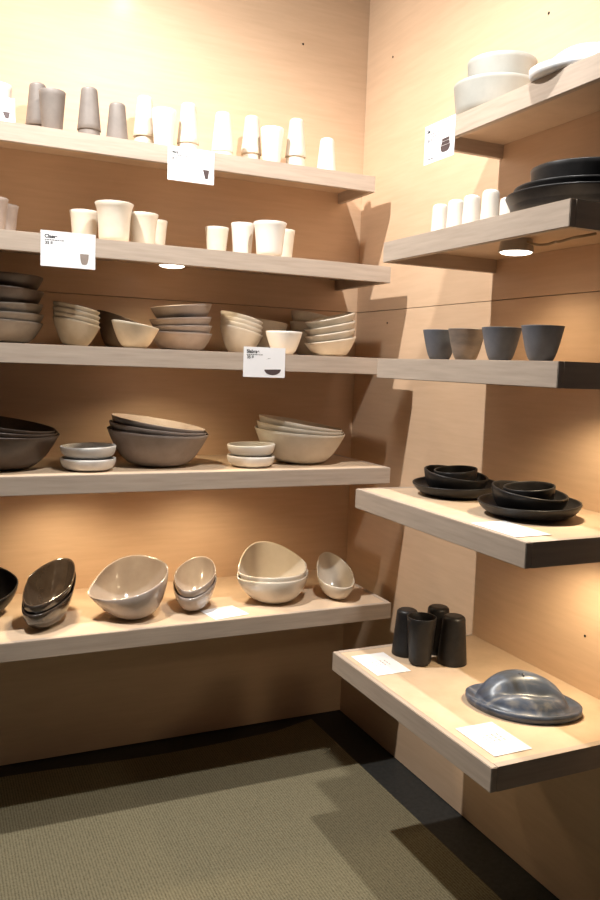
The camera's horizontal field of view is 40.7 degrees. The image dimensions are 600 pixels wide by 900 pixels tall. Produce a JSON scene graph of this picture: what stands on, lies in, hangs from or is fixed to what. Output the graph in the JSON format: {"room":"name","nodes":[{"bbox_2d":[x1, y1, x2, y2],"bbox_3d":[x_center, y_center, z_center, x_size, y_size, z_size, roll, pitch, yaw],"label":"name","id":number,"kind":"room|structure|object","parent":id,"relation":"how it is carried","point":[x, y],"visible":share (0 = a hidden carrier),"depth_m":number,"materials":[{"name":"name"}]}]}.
{"room":"store","nodes":[
{"label":"store","id":0,"kind":"room"},
{"bbox_2d":[0,0,369,751],"bbox_3d":[-0.889,-0.476,2.988,2.530,3.240,0.040,-1,7,-25],"label":"wall","id":1,"kind":"structure","parent":0,"point":[241,59],"depth_m":3.17,"materials":[{"name":"brown wood"}]},
{"bbox_2d":[0,698,339,765],"bbox_3d":[-0.955,1.162,3.140,2.500,0.054,0.011,-1,7,-25],"label":"trim","id":2,"kind":"structure","parent":1,"relation":"attached to","point":[144,735],"depth_m":3.31,"materials":[{"name":"brown wood"}]},
{"bbox_2d":[0,120,374,203],"bbox_3d":[-0.767,-1.031,2.800,2.206,0.060,0.278,-1,7,-25],"label":"wall shelf","id":3,"kind":"object","parent":1,"relation":"attached to","point":[348,186],"visible":1,"depth_m":2.89,"materials":[{"name":"brown wood"}]},
{"bbox_2d":[39,87,65,129],"bbox_3d":[-0.831,-1.128,2.716,0.087,0.143,0.087,3,6,12],"label":"tumbler","id":4,"kind":"object","parent":3,"relation":"on","point":[52,100],"visible":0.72,"depth_m":2.69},
{"bbox_2d":[78,128,99,134],"bbox_3d":[-0.723,-1.130,2.775,0.080,0.143,0.080,7,8,42],"label":"tumbler","id":5,"kind":"object","parent":3,"relation":"on","point":[82,130],"visible":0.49,"depth_m":2.75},
{"bbox_2d":[77,86,100,132],"bbox_3d":[-0.722,-1.166,2.771,0.080,0.143,0.080,4,6,17],"label":"tumbler","id":6,"kind":"object","parent":5,"relation":"on","point":[89,116],"visible":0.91,"depth_m":2.74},
{"bbox_2d":[106,102,127,138],"bbox_3d":[-0.636,-1.131,2.815,0.080,0.143,0.080,4,6,19],"label":"tumbler","id":7,"kind":"object","parent":3,"relation":"on","point":[117,122],"visible":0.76,"depth_m":2.79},
{"bbox_2d":[134,135,153,142],"bbox_3d":[-0.564,-1.141,2.930,0.080,0.143,0.080,-1,7,-30],"label":"tumbler","id":8,"kind":"object","parent":3,"relation":"on","point":[143,138],"visible":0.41,"depth_m":2.90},
{"bbox_2d":[133,95,152,137],"bbox_3d":[-0.562,-1.202,2.924,0.080,0.143,0.080,0,6,-18],"label":"tumbler","id":9,"kind":"object","parent":8,"relation":"on","point":[143,125],"visible":0.86,"depth_m":2.90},
{"bbox_2d":[152,107,176,145],"bbox_3d":[-0.484,-1.132,2.877,0.087,0.143,0.087,1,6,-11],"label":"tumbler","id":10,"kind":"object","parent":3,"relation":"on","point":[163,118],"visible":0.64,"depth_m":2.84,"materials":[{"name":"white ceramic"}]},
{"bbox_2d":[178,142,197,148],"bbox_3d":[-0.405,-1.135,2.927,0.080,0.143,0.080,-1,7,-29],"label":"tumbler","id":11,"kind":"object","parent":3,"relation":"on","point":[181,144],"visible":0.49,"depth_m":2.90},
{"bbox_2d":[177,102,198,145],"bbox_3d":[-0.403,-1.177,2.923,0.080,0.143,0.080,-1,7,-30],"label":"tumbler","id":12,"kind":"object","parent":11,"relation":"on","point":[188,125],"visible":0.96,"depth_m":2.89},
{"bbox_2d":[167,145,214,184],"bbox_3d":[-0.380,-0.994,2.828,0.168,0.115,0.001,-1,7,-25],"label":"price card","id":13,"kind":"object","parent":3,"relation":"attached to","point":[185,164],"visible":1,"depth_m":2.83,"materials":[{"name":"white"}]},
{"bbox_2d":[212,150,231,154],"bbox_3d":[-0.285,-1.136,2.977,0.080,0.143,0.080,3,6,6],"label":"tumbler","id":14,"kind":"object","parent":3,"relation":"on","point":[216,151],"visible":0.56,"depth_m":2.95,"materials":[{"name":"white ceramic"}]},
{"bbox_2d":[211,111,232,153],"bbox_3d":[-0.284,-1.165,2.974,0.080,0.143,0.080,5,7,28],"label":"tumbler","id":15,"kind":"object","parent":14,"relation":"on","point":[222,134],"visible":0.94,"depth_m":2.95,"materials":[{"name":"white ceramic"}]},
{"bbox_2d":[242,152,259,158],"bbox_3d":[-0.187,-1.145,3.105,0.080,0.143,0.080,1,6,-9],"label":"tumbler","id":16,"kind":"object","parent":3,"relation":"on","point":[249,154],"visible":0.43,"depth_m":3.08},
{"bbox_2d":[241,115,260,156],"bbox_3d":[-0.185,-1.203,3.099,0.080,0.143,0.080,4,6,16],"label":"tumbler","id":17,"kind":"object","parent":16,"relation":"on","point":[251,141],"visible":0.94,"depth_m":3.07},
{"bbox_2d":[261,125,283,161],"bbox_3d":[-0.106,-1.137,3.051,0.087,0.143,0.087,-3,8,-40],"label":"tumbler","id":18,"kind":"object","parent":3,"relation":"on","point":[271,136],"visible":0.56,"depth_m":3.02,"materials":[{"name":"white ceramic"}]},
{"bbox_2d":[286,155,304,165],"bbox_3d":[-0.017,-1.139,3.101,0.080,0.143,0.080,-2,7,-32],"label":"tumbler","id":19,"kind":"object","parent":3,"relation":"on","point":[297,160],"visible":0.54,"depth_m":3.07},
{"bbox_2d":[285,118,305,158],"bbox_3d":[-0.015,-1.191,3.096,0.080,0.143,0.080,-1,7,-30],"label":"tumbler","id":20,"kind":"object","parent":19,"relation":"on","point":[295,145],"visible":0.94,"depth_m":3.07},
{"bbox_2d":[317,137,335,170],"bbox_3d":[0.104,-1.141,3.157,0.080,0.143,0.080,2,6,-1],"label":"tumbler","id":21,"kind":"object","parent":3,"relation":"on","point":[326,156],"visible":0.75,"depth_m":3.13,"materials":[{"name":"white ceramic"}]},
{"bbox_3d":[-0.900,-1.136,2.775,0.080,0.143,0.080,5,7,29],"label":"tumbler","id":22,"kind":"object","parent":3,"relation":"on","visible":0},
{"bbox_2d":[25,82,45,123],"bbox_3d":[-0.898,-1.180,2.771,0.080,0.143,0.080,4,6,19],"label":"tumbler","id":23,"kind":"object","parent":22,"relation":"on","point":[33,115],"visible":0.62,"depth_m":2.74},
{"bbox_2d":[0,343,385,373],"bbox_3d":[-0.747,-0.323,2.775,2.206,0.060,0.494,-1,7,-25],"label":"wall shelf","id":24,"kind":"object","parent":1,"relation":"attached to","point":[9,352],"visible":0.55,"depth_m":2.64,"materials":[{"name":"brown wood"}]},
{"bbox_2d":[0,319,42,342],"bbox_3d":[-1.004,-0.394,2.679,0.294,0.080,0.294,-1,7,-25],"label":"bowl","id":25,"kind":"object","parent":24,"relation":"on","point":[11,331],"visible":0.91,"depth_m":2.60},
{"bbox_2d":[0,311,43,322],"bbox_3d":[-1.003,-0.415,2.676,0.300,0.076,0.300,-1,7,-25],"label":"bowl","id":26,"kind":"object","parent":25,"relation":"on","point":[22,316],"visible":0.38,"depth_m":2.58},
{"bbox_2d":[0,302,42,313],"bbox_3d":[-1.002,-0.448,2.673,0.294,0.080,0.294,-1,7,-25],"label":"bowl","id":27,"kind":"object","parent":26,"relation":"on","point":[4,306],"visible":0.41,"depth_m":2.58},
{"bbox_2d":[0,285,43,303],"bbox_3d":[-1.000,-0.493,2.668,0.300,0.080,0.300,-1,7,-25],"label":"bowl","id":28,"kind":"object","parent":27,"relation":"on","point":[7,293],"visible":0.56,"depth_m":2.58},
{"bbox_2d":[0,271,42,289],"bbox_3d":[-0.999,-0.536,2.663,0.294,0.076,0.294,-1,7,-25],"label":"bowl","id":29,"kind":"object","parent":28,"relation":"on","point":[6,278],"visible":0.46,"depth_m":2.58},
{"bbox_2d":[53,316,99,345],"bbox_3d":[-0.761,-0.401,2.757,0.157,0.100,0.158,3,6,5],"label":"bowl","id":30,"kind":"object","parent":24,"relation":"on","point":[73,332],"visible":0.87,"depth_m":2.70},
{"bbox_2d":[97,310,136,347],"bbox_3d":[-0.651,-0.432,2.926,0.163,0.137,0.165,3,6,6],"label":"bowl","id":31,"kind":"object","parent":24,"relation":"on","point":[108,335],"visible":0.44,"depth_m":2.87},
{"bbox_2d":[112,320,158,347],"bbox_3d":[-0.554,-0.387,2.722,0.157,0.093,0.158,3,6,5],"label":"bowl","id":32,"kind":"object","parent":24,"relation":"on","point":[129,334],"visible":0.92,"depth_m":2.67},
{"bbox_2d":[153,331,211,350],"bbox_3d":[-0.428,-0.389,2.913,0.222,0.064,0.222,-1,7,-25],"label":"bowl","id":33,"kind":"object","parent":24,"relation":"on","point":[169,340],"visible":0.88,"depth_m":2.83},
{"bbox_2d":[152,325,211,333],"bbox_3d":[-0.427,-0.416,2.910,0.218,0.070,0.218,0,6,-25],"label":"bowl","id":34,"kind":"object","parent":33,"relation":"on","point":[173,328],"visible":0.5,"depth_m":2.82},
{"bbox_2d":[149,317,211,325],"bbox_3d":[-0.429,-0.444,2.906,0.221,0.076,0.222,0,6,-21],"label":"bowl","id":35,"kind":"object","parent":34,"relation":"on","point":[179,320],"visible":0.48,"depth_m":2.81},
{"bbox_2d":[151,304,211,317],"bbox_3d":[-0.426,-0.489,2.901,0.217,0.078,0.218,-1,7,-29],"label":"bowl","id":36,"kind":"object","parent":35,"relation":"on","point":[188,310],"visible":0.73,"depth_m":2.82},
{"bbox_2d":[220,324,262,352],"bbox_3d":[-0.219,-0.410,3.007,0.160,0.105,0.161,3,6,5],"label":"bowl","id":37,"kind":"object","parent":24,"relation":"on","point":[235,338],"visible":0.82,"depth_m":2.95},
{"bbox_2d":[243,346,285,377],"bbox_3d":[-0.123,-0.302,2.792,0.155,0.103,0.001,-1,7,-25],"label":"price card","id":38,"kind":"object","parent":24,"relation":"attached to","point":[257,361],"visible":1,"depth_m":2.79,"materials":[{"name":"white"}]},
{"bbox_2d":[266,331,301,354],"bbox_3d":[-0.059,-0.388,2.940,0.134,0.082,0.134,-1,7,-25],"label":"bowl","id":39,"kind":"object","parent":24,"relation":"on","point":[290,340],"visible":0.81,"depth_m":2.89,"materials":[{"name":"white ceramic"}]},
{"bbox_2d":[304,336,355,356],"bbox_3d":[0.114,-0.395,3.080,0.196,0.078,0.196,-2,7,-25],"label":"bowl","id":40,"kind":"object","parent":24,"relation":"on","point":[339,348],"visible":0.84,"depth_m":3.02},
{"bbox_2d":[305,328,354,342],"bbox_3d":[0.113,-0.424,3.076,0.191,0.086,0.192,2,6,-2],"label":"bowl","id":41,"kind":"object","parent":40,"relation":"on","point":[345,334],"visible":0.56,"depth_m":3.00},
{"bbox_2d":[304,320,354,335],"bbox_3d":[0.112,-0.452,3.073,0.194,0.089,0.196,2,6,-2],"label":"bowl","id":42,"kind":"object","parent":41,"relation":"on","point":[346,326],"visible":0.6,"depth_m":3.00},
{"bbox_2d":[305,312,354,328],"bbox_3d":[0.112,-0.480,3.069,0.189,0.093,0.191,2,6,-2],"label":"bowl","id":43,"kind":"object","parent":42,"relation":"on","point":[343,318],"visible":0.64,"depth_m":3.00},
{"bbox_2d":[0,454,389,496],"bbox_3d":[-0.762,0.083,2.820,2.206,0.060,0.490,-1,7,-25],"label":"wall shelf","id":44,"kind":"object","parent":1,"relation":"attached to","point":[48,476],"visible":0.88,"depth_m":2.77,"materials":[{"name":"brown wood"}]},
{"bbox_2d":[0,433,59,470],"bbox_3d":[-0.998,-0.006,2.668,0.388,0.137,0.383,3,6,11],"label":"bowl","id":45,"kind":"object","parent":44,"relation":"on","point":[15,453],"visible":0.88,"depth_m":2.57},
{"bbox_2d":[0,431,57,437],"bbox_3d":[-0.997,-0.025,2.666,0.375,0.148,0.371,3,6,10],"label":"bowl","id":46,"kind":"object","parent":45,"relation":"on","point":[2,435],"visible":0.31,"depth_m":2.54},
{"bbox_2d":[0,416,55,434],"bbox_3d":[-0.995,-0.043,2.663,0.359,0.158,0.362,4,6,21],"label":"bowl","id":47,"kind":"object","parent":46,"relation":"on","point":[9,425],"visible":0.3,"depth_m":2.81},
{"bbox_2d":[60,456,115,471],"bbox_3d":[-0.710,0.045,2.713,0.182,0.040,0.182,-1,7,-25],"label":"dish","id":48,"kind":"object","parent":44,"relation":"on","point":[74,464],"visible":0.91,"depth_m":2.64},
{"bbox_2d":[60,442,115,458],"bbox_3d":[-0.709,0.003,2.708,0.182,0.043,0.182,-1,7,-25],"label":"dish","id":49,"kind":"object","parent":48,"relation":"on","point":[87,450],"visible":1,"depth_m":2.65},
{"bbox_2d":[107,426,208,466],"bbox_3d":[-0.507,-0.012,2.895,0.353,0.136,0.348,3,6,11],"label":"bowl","id":50,"kind":"object","parent":44,"relation":"on","point":[139,449],"visible":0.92,"depth_m":2.77,"materials":[{"name":"ceramic"}]},
{"bbox_2d":[109,419,206,436],"bbox_3d":[-0.506,-0.031,2.893,0.340,0.146,0.336,3,6,10],"label":"bowl","id":51,"kind":"object","parent":50,"relation":"on","point":[114,426],"visible":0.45,"depth_m":2.74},
{"bbox_2d":[111,413,204,432],"bbox_3d":[-0.504,-0.048,2.891,0.325,0.155,0.327,4,6,21],"label":"bowl","id":52,"kind":"object","parent":51,"relation":"on","point":[139,421],"visible":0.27,"depth_m":2.94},
{"bbox_2d":[227,453,274,467],"bbox_3d":[-0.180,0.038,2.958,0.174,0.040,0.174,-1,7,-25],"label":"dish","id":53,"kind":"object","parent":44,"relation":"on","point":[236,460],"visible":0.94,"depth_m":2.89,"materials":[{"name":"white ceramic"}]},
{"bbox_2d":[227,441,274,455],"bbox_3d":[-0.178,-0.004,2.953,0.174,0.043,0.174,-1,7,-25],"label":"dish","id":54,"kind":"object","parent":53,"relation":"on","point":[244,448],"visible":1,"depth_m":2.89,"materials":[{"name":"white ceramic"}]},
{"bbox_2d":[255,425,344,463],"bbox_3d":[-0.002,-0.019,3.129,0.347,0.136,0.343,3,6,11],"label":"bowl","id":55,"kind":"object","parent":44,"relation":"on","point":[290,448],"visible":0.77,"depth_m":3.00,"materials":[{"name":"ceramic"}]},
{"bbox_2d":[257,420,343,435],"bbox_3d":[0.000,-0.037,3.127,0.334,0.146,0.331,3,6,10],"label":"bowl","id":56,"kind":"object","parent":55,"relation":"on","point":[261,425],"visible":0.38,"depth_m":2.98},
{"bbox_2d":[259,414,341,432],"bbox_3d":[0.001,-0.055,3.124,0.319,0.155,0.321,4,6,21],"label":"bowl","id":57,"kind":"object","parent":56,"relation":"on","point":[269,419],"visible":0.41,"depth_m":3.02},
{"bbox_2d":[0,569,390,662],"bbox_3d":[-0.769,0.592,2.849,2.206,0.060,0.542,-1,7,-25],"label":"wall shelf","id":58,"kind":"object","parent":1,"relation":"attached to","point":[85,627],"visible":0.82,"depth_m":2.80,"materials":[{"name":"brown wood"}]},
{"bbox_2d":[0,567,17,610],"bbox_3d":[-1.098,0.489,2.764,0.244,0.138,0.244,4,6,21],"label":"bowl","id":59,"kind":"object","parent":58,"relation":"on","point":[8,580],"visible":1,"depth_m":2.83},
{"bbox_2d":[21,572,75,628],"bbox_3d":[-0.837,0.497,2.706,0.160,0.153,0.312,2,6,4],"label":"bowl","id":60,"kind":"object","parent":58,"relation":"on","point":[46,619],"visible":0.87,"depth_m":2.60,"materials":[{"name":"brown ceramic"}]},
{"bbox_2d":[22,558,74,614],"bbox_3d":[-0.836,0.469,2.702,0.154,0.150,0.302,2,6,4],"label":"bowl","id":61,"kind":"object","parent":60,"relation":"on","point":[49,585],"visible":0.79,"depth_m":2.76,"materials":[{"name":"brown ceramic"}]},
{"bbox_2d":[88,555,168,619],"bbox_3d":[-0.588,0.481,2.808,0.253,0.180,0.253,4,6,21],"label":"bowl","id":62,"kind":"object","parent":58,"relation":"on","point":[131,587],"visible":1,"depth_m":2.87,"materials":[{"name":"beige ceramic"}]},
{"bbox_2d":[173,575,216,610],"bbox_3d":[-0.381,0.500,2.928,0.156,0.132,0.252,2,6,1],"label":"bowl","id":63,"kind":"object","parent":58,"relation":"on","point":[197,603],"visible":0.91,"depth_m":2.83,"materials":[{"name":"beige ceramic"}]},
{"bbox_2d":[174,556,215,597],"bbox_3d":[-0.380,0.474,2.925,0.150,0.129,0.244,2,6,1],"label":"bowl","id":64,"kind":"object","parent":63,"relation":"on","point":[195,576],"visible":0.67,"depth_m":2.98,"materials":[{"name":"beige ceramic"}]},
{"bbox_2d":[200,605,247,619],"bbox_3d":[-0.269,0.576,2.872,0.135,0.001,0.118,-2,7,-35],"label":"price card","id":65,"kind":"object","parent":58,"relation":"on","point":[226,611],"visible":1,"depth_m":2.87,"materials":[{"name":"white"}]},
{"bbox_2d":[237,569,307,603],"bbox_3d":[-0.101,0.485,3.045,0.238,0.158,0.238,4,6,19],"label":"bowl","id":66,"kind":"object","parent":58,"relation":"on","point":[265,592],"visible":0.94,"depth_m":2.95,"materials":[{"name":"beige ceramic"}]},
{"bbox_2d":[238,541,306,581],"bbox_3d":[-0.102,0.453,3.045,0.232,0.173,0.231,4,6,19],"label":"bowl","id":67,"kind":"object","parent":66,"relation":"on","point":[261,561],"visible":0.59,"depth_m":3.12,"materials":[{"name":"beige ceramic"}]},
{"bbox_2d":[317,552,354,599],"bbox_3d":[0.136,0.490,3.117,0.148,0.150,0.210,0,6,-19],"label":"bowl","id":68,"kind":"object","parent":58,"relation":"on","point":[336,580],"visible":1,"depth_m":3.17,"materials":[{"name":"beige ceramic"}]},
{"bbox_2d":[0,229,390,290],"bbox_3d":[-0.749,-0.668,2.770,2.206,0.060,0.426,-1,7,-25],"label":"wall shelf","id":69,"kind":"object","parent":1,"relation":"attached to","point":[346,276],"visible":0.95,"depth_m":2.78,"materials":[{"name":"brown wood"}]},
{"bbox_2d":[40,230,95,269],"bbox_3d":[-0.729,-0.629,2.546,0.168,0.109,0.001,-1,7,-25],"label":"price card","id":70,"kind":"object","parent":69,"relation":"attached to","point":[57,248],"visible":1,"depth_m":2.54,"materials":[{"name":"white"}]},
{"bbox_2d":[69,209,97,234],"bbox_3d":[-0.743,-0.760,2.788,0.100,0.119,0.100,-1,7,-25],"label":"mug","id":71,"kind":"object","parent":69,"relation":"on","point":[83,221],"visible":0.61,"depth_m":2.75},
{"bbox_2d":[95,200,133,241],"bbox_3d":[-0.621,-0.754,2.702,0.128,0.133,0.128,-1,7,-25],"label":"tumbler","id":72,"kind":"object","parent":69,"relation":"on","point":[114,216],"visible":0.78,"depth_m":2.66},
{"bbox_2d":[130,211,158,243],"bbox_3d":[-0.542,-0.753,2.794,0.104,0.118,0.104,-1,7,-25],"label":"tumbler","id":73,"kind":"object","parent":69,"relation":"on","point":[143,225],"visible":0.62,"depth_m":2.76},
{"bbox_2d":[205,226,228,250],"bbox_3d":[-0.306,-0.759,2.969,0.088,0.109,0.088,-1,7,-25],"label":"mug","id":74,"kind":"object","parent":69,"relation":"on","point":[216,236],"visible":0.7,"depth_m":2.94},
{"bbox_2d":[231,222,253,252],"bbox_3d":[-0.211,-0.764,2.968,0.086,0.127,0.086,-1,7,-25],"label":"mug","id":75,"kind":"object","parent":69,"relation":"on","point":[242,232],"visible":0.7,"depth_m":2.94,"materials":[{"name":"white ceramic"}]},
{"bbox_2d":[253,220,286,255],"bbox_3d":[-0.109,-0.752,2.906,0.120,0.123,0.120,-1,7,-25],"label":"cup","id":76,"kind":"object","parent":69,"relation":"on","point":[269,234],"visible":0.83,"depth_m":2.86,"materials":[{"name":"white ceramic"}]},
{"bbox_2d":[0,710,558,899],"bbox_3d":[-0.237,1.416,1.524,2.640,0.050,3.640,-1,7,-25],"label":"floor","id":77,"kind":"structure","parent":0,"point":[490,863],"depth_m":3.06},
{"bbox_2d":[0,719,501,899],"bbox_3d":[-0.287,1.386,1.505,2.335,0.008,3.455,-1,7,-25],"label":"carpet","id":78,"kind":"object","parent":77,"relation":"on","point":[287,813],"visible":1,"depth_m":2.66,"materials":[{"name":"carpet"}]},
{"bbox_2d":[341,0,599,899],"bbox_3d":[0.666,-0.382,2.617,0.040,3.240,1.950,-1,7,-25],"label":"wall","id":79,"kind":"structure","parent":0,"point":[542,617],"depth_m":2.72,"materials":[{"name":"brown wood"}]},
{"bbox_2d":[340,698,581,899],"bbox_3d":[0.595,1.256,2.783,0.011,0.056,1.950,-1,7,-25],"label":"trim","id":80,"kind":"structure","parent":79,"relation":"attached to","point":[562,892],"depth_m":2.80,"materials":[{"name":"brown wood"}]},
{"bbox_2d":[332,634,599,792],"bbox_3d":[0.509,0.704,2.304,0.532,0.060,0.791,-1,7,-25],"label":"wall shelf","id":81,"kind":"object","parent":79,"relation":"attached to","point":[430,701],"visible":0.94,"depth_m":2.11,"materials":[{"name":"brown wood"}]},
{"bbox_2d":[351,652,410,675],"bbox_3d":[0.244,0.647,2.454,0.115,0.001,0.165,-1,7,-24],"label":"price card","id":82,"kind":"object","parent":81,"relation":"on","point":[381,663],"visible":1,"depth_m":2.45,"materials":[{"name":"white"}]},
{"bbox_2d":[391,607,416,657],"bbox_3d":[0.335,0.570,2.546,0.087,0.143,0.087,-1,7,-25],"label":"tumbler","id":83,"kind":"object","parent":81,"relation":"on","point":[400,638],"visible":0.64,"depth_m":2.52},
{"bbox_2d":[407,612,436,665],"bbox_3d":[0.367,0.578,2.461,0.090,0.147,0.090,-1,7,-25],"label":"tumbler","id":84,"kind":"object","parent":81,"relation":"on","point":[421,626],"visible":1,"depth_m":2.43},
{"bbox_2d":[427,604,449,655],"bbox_3d":[0.438,0.568,2.577,0.090,0.147,0.090,-1,7,-25],"label":"tumbler","id":85,"kind":"object","parent":81,"relation":"on","point":[439,610],"visible":0.47,"depth_m":2.54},
{"bbox_2d":[437,613,466,667],"bbox_3d":[0.469,0.579,2.479,0.090,0.149,0.090,-1,7,-25],"label":"tumbler","id":86,"kind":"object","parent":81,"relation":"on","point":[452,644],"visible":1,"depth_m":2.45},
{"bbox_2d":[455,722,531,756],"bbox_3d":[0.472,0.705,1.980,0.112,0.001,0.155,-1,7,-25],"label":"price card","id":87,"kind":"object","parent":81,"relation":"on","point":[495,740],"visible":1,"depth_m":1.98,"materials":[{"name":"white"}]},
{"bbox_2d":[465,669,582,724],"bbox_3d":[0.599,0.646,2.171,0.304,0.088,0.221,4,6,20],"label":"covered dish","id":88,"kind":"object","parent":81,"relation":"on","point":[515,695],"visible":1,"depth_m":2.14,"materials":[{"name":"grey ceramic"}]},
{"bbox_2d":[355,486,599,568],"bbox_3d":[0.553,0.190,2.262,0.475,0.060,0.791,-1,7,-25],"label":"wall shelf","id":89,"kind":"object","parent":79,"relation":"attached to","point":[574,540],"visible":0.87,"depth_m":2.04,"materials":[{"name":"brown wood"}]},
{"bbox_2d":[412,476,493,498],"bbox_3d":[0.470,0.114,2.448,0.260,0.045,0.260,-1,7,-25],"label":"plate","id":90,"kind":"object","parent":89,"relation":"on","point":[420,483],"visible":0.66,"depth_m":2.35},
{"bbox_2d":[424,465,488,489],"bbox_3d":[0.471,0.092,2.446,0.192,0.073,0.192,-1,7,-25],"label":"bowl","id":91,"kind":"object","parent":90,"relation":"on","point":[433,480],"visible":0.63,"depth_m":2.38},
{"bbox_2d":[434,465,477,480],"bbox_3d":[0.468,0.086,2.444,0.130,0.070,0.130,-1,7,-25],"label":"bowl","id":92,"kind":"object","parent":91,"relation":"on","point":[463,472],"visible":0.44,"depth_m":2.43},
{"bbox_2d":[472,521,551,536],"bbox_3d":[0.507,0.190,1.953,0.105,0.001,0.170,-1,7,-25],"label":"price card","id":93,"kind":"object","parent":89,"relation":"on","point":[505,527],"visible":1,"depth_m":1.95,"materials":[{"name":"white"}]},
{"bbox_2d":[477,493,582,520],"bbox_3d":[0.605,0.151,2.140,0.268,0.045,0.268,-1,7,-25],"label":"plate","id":94,"kind":"object","parent":89,"relation":"on","point":[573,506],"visible":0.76,"depth_m":2.04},
{"bbox_2d":[492,480,568,510],"bbox_3d":[0.606,0.129,2.138,0.198,0.073,0.198,-1,7,-25],"label":"bowl","id":95,"kind":"object","parent":94,"relation":"on","point":[502,498],"visible":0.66,"depth_m":2.07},
{"bbox_2d":[503,481,555,499],"bbox_3d":[0.603,0.123,2.136,0.134,0.070,0.134,-1,7,-25],"label":"bowl","id":96,"kind":"object","parent":95,"relation":"in","point":[533,489],"visible":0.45,"depth_m":2.15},
{"bbox_2d":[377,358,599,388],"bbox_3d":[0.593,-0.212,2.232,0.418,0.060,0.791,-1,7,-25],"label":"wall shelf","id":97,"kind":"object","parent":79,"relation":"attached to","point":[545,374],"visible":1,"depth_m":1.97,"materials":[{"name":"brown wood"}]},
{"bbox_2d":[423,329,451,358],"bbox_3d":[0.421,-0.315,2.434,0.106,0.089,0.106,-1,7,-25],"label":"cup","id":98,"kind":"object","parent":97,"relation":"on","point":[437,341],"visible":0.73,"depth_m":2.40,"materials":[{"name":"grey ceramic"}]},
{"bbox_2d":[448,328,482,359],"bbox_3d":[0.475,-0.301,2.317,0.106,0.089,0.106,3,6,8],"label":"cup","id":99,"kind":"object","parent":97,"relation":"on","point":[466,343],"visible":0.85,"depth_m":2.28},
{"bbox_2d":[482,327,521,359],"bbox_3d":[0.540,-0.284,2.177,0.106,0.089,0.106,7,8,40],"label":"cup","id":100,"kind":"object","parent":97,"relation":"on","point":[500,343],"visible":0.87,"depth_m":2.14,"materials":[{"name":"grey ceramic"}]},
{"bbox_2d":[521,325,564,360],"bbox_3d":[0.607,-0.266,2.033,0.106,0.089,0.106,0,6,-17],"label":"cup","id":101,"kind":"object","parent":97,"relation":"on","point":[541,342],"visible":0.91,"depth_m":2.00,"materials":[{"name":"grey ceramic"}]},
{"bbox_2d":[383,198,599,272],"bbox_3d":[0.607,-0.560,2.196,0.415,0.060,0.791,-1,7,-25],"label":"wall shelf","id":102,"kind":"object","parent":79,"relation":"attached to","point":[473,246],"visible":0.99,"depth_m":2.12,"materials":[{"name":"brown wood"}]},
{"bbox_2d":[431,204,447,230],"bbox_3d":[0.414,-0.672,2.393,0.053,0.105,0.053,-1,7,-25],"label":"cup","id":103,"kind":"object","parent":102,"relation":"on","point":[439,213],"visible":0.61,"depth_m":2.37,"materials":[{"name":"white ceramic"}]},
{"bbox_2d":[446,199,463,227],"bbox_3d":[0.446,-0.663,2.322,0.053,0.105,0.053,-1,7,-25],"label":"cup","id":104,"kind":"object","parent":102,"relation":"on","point":[455,206],"visible":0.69,"depth_m":2.30,"materials":[{"name":"white ceramic"}]},
{"bbox_2d":[462,195,480,223],"bbox_3d":[0.478,-0.655,2.255,0.053,0.105,0.053,-1,7,-25],"label":"cup","id":105,"kind":"object","parent":102,"relation":"on","point":[472,203],"visible":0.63,"depth_m":2.23,"materials":[{"name":"white ceramic"}]},
{"bbox_2d":[480,189,499,219],"bbox_3d":[0.512,-0.646,2.180,0.053,0.105,0.053,-1,7,-25],"label":"cup","id":106,"kind":"object","parent":102,"relation":"on","point":[490,206],"visible":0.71,"depth_m":2.16,"materials":[{"name":"white ceramic"}]},
{"bbox_2d":[498,232,596,255],"bbox_3d":[0.633,-0.543,2.125,0.100,0.041,0.291,-1,7,-25],"label":"puck light","id":107,"kind":"object","parent":102,"relation":"attached to","point":[521,246],"visible":0.99,"depth_m":2.17,"materials":[{"name":"beige"}]},
{"bbox_2d":[505,181,599,212],"bbox_3d":[0.696,-0.597,2.011,0.364,0.057,0.364,-1,7,-25],"label":"bowl","id":108,"kind":"object","parent":102,"relation":"on","point":[530,197],"visible":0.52,"depth_m":1.88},
{"bbox_2d":[513,175,599,191],"bbox_3d":[0.696,-0.611,2.010,0.326,0.068,0.326,-1,7,-25],"label":"bowl","id":109,"kind":"object","parent":108,"relation":"in","point":[573,178],"visible":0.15,"depth_m":1.88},
{"bbox_2d":[530,157,599,180],"bbox_3d":[0.704,-0.637,2.005,0.264,0.108,0.264,-1,7,-25],"label":"bowl","id":110,"kind":"object","parent":109,"relation":"on","point":[580,165],"visible":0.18,"depth_m":1.90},
{"bbox_2d":[454,52,599,159],"bbox_3d":[0.685,-0.919,2.188,0.272,0.060,0.791,-1,7,-25],"label":"wall shelf","id":111,"kind":"object","parent":79,"relation":"attached to","point":[569,93],"visible":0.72,"depth_m":2.21,"materials":[{"name":"brown wood"}]},
{"bbox_2d":[424,114,455,165],"bbox_3d":[0.419,-0.931,2.435,0.001,0.115,0.158,-1,7,-25],"label":"price card","id":112,"kind":"object","parent":111,"relation":"attached to","point":[439,136],"visible":1,"depth_m":2.43,"materials":[{"name":"white"}]},
{"bbox_2d":[454,72,530,114],"bbox_3d":[0.580,-1.026,2.405,0.248,0.100,0.248,-1,7,-25],"label":"bowl","id":113,"kind":"object","parent":111,"relation":"on","point":[470,92],"visible":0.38,"depth_m":2.30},
{"bbox_2d":[468,50,537,76],"bbox_3d":[0.592,-1.075,2.382,0.200,0.122,0.200,-1,7,-25],"label":"bowl","id":114,"kind":"object","parent":113,"relation":"in","point":[513,61],"visible":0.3,"depth_m":2.29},
{"bbox_2d":[529,41,599,81],"bbox_3d":[0.749,-0.980,2.029,0.334,0.097,0.243,3,6,9],"label":"covered dish","id":115,"kind":"object","parent":111,"relation":"on","point":[571,55],"visible":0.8,"depth_m":1.99,"materials":[{"name":"white ceramic"}]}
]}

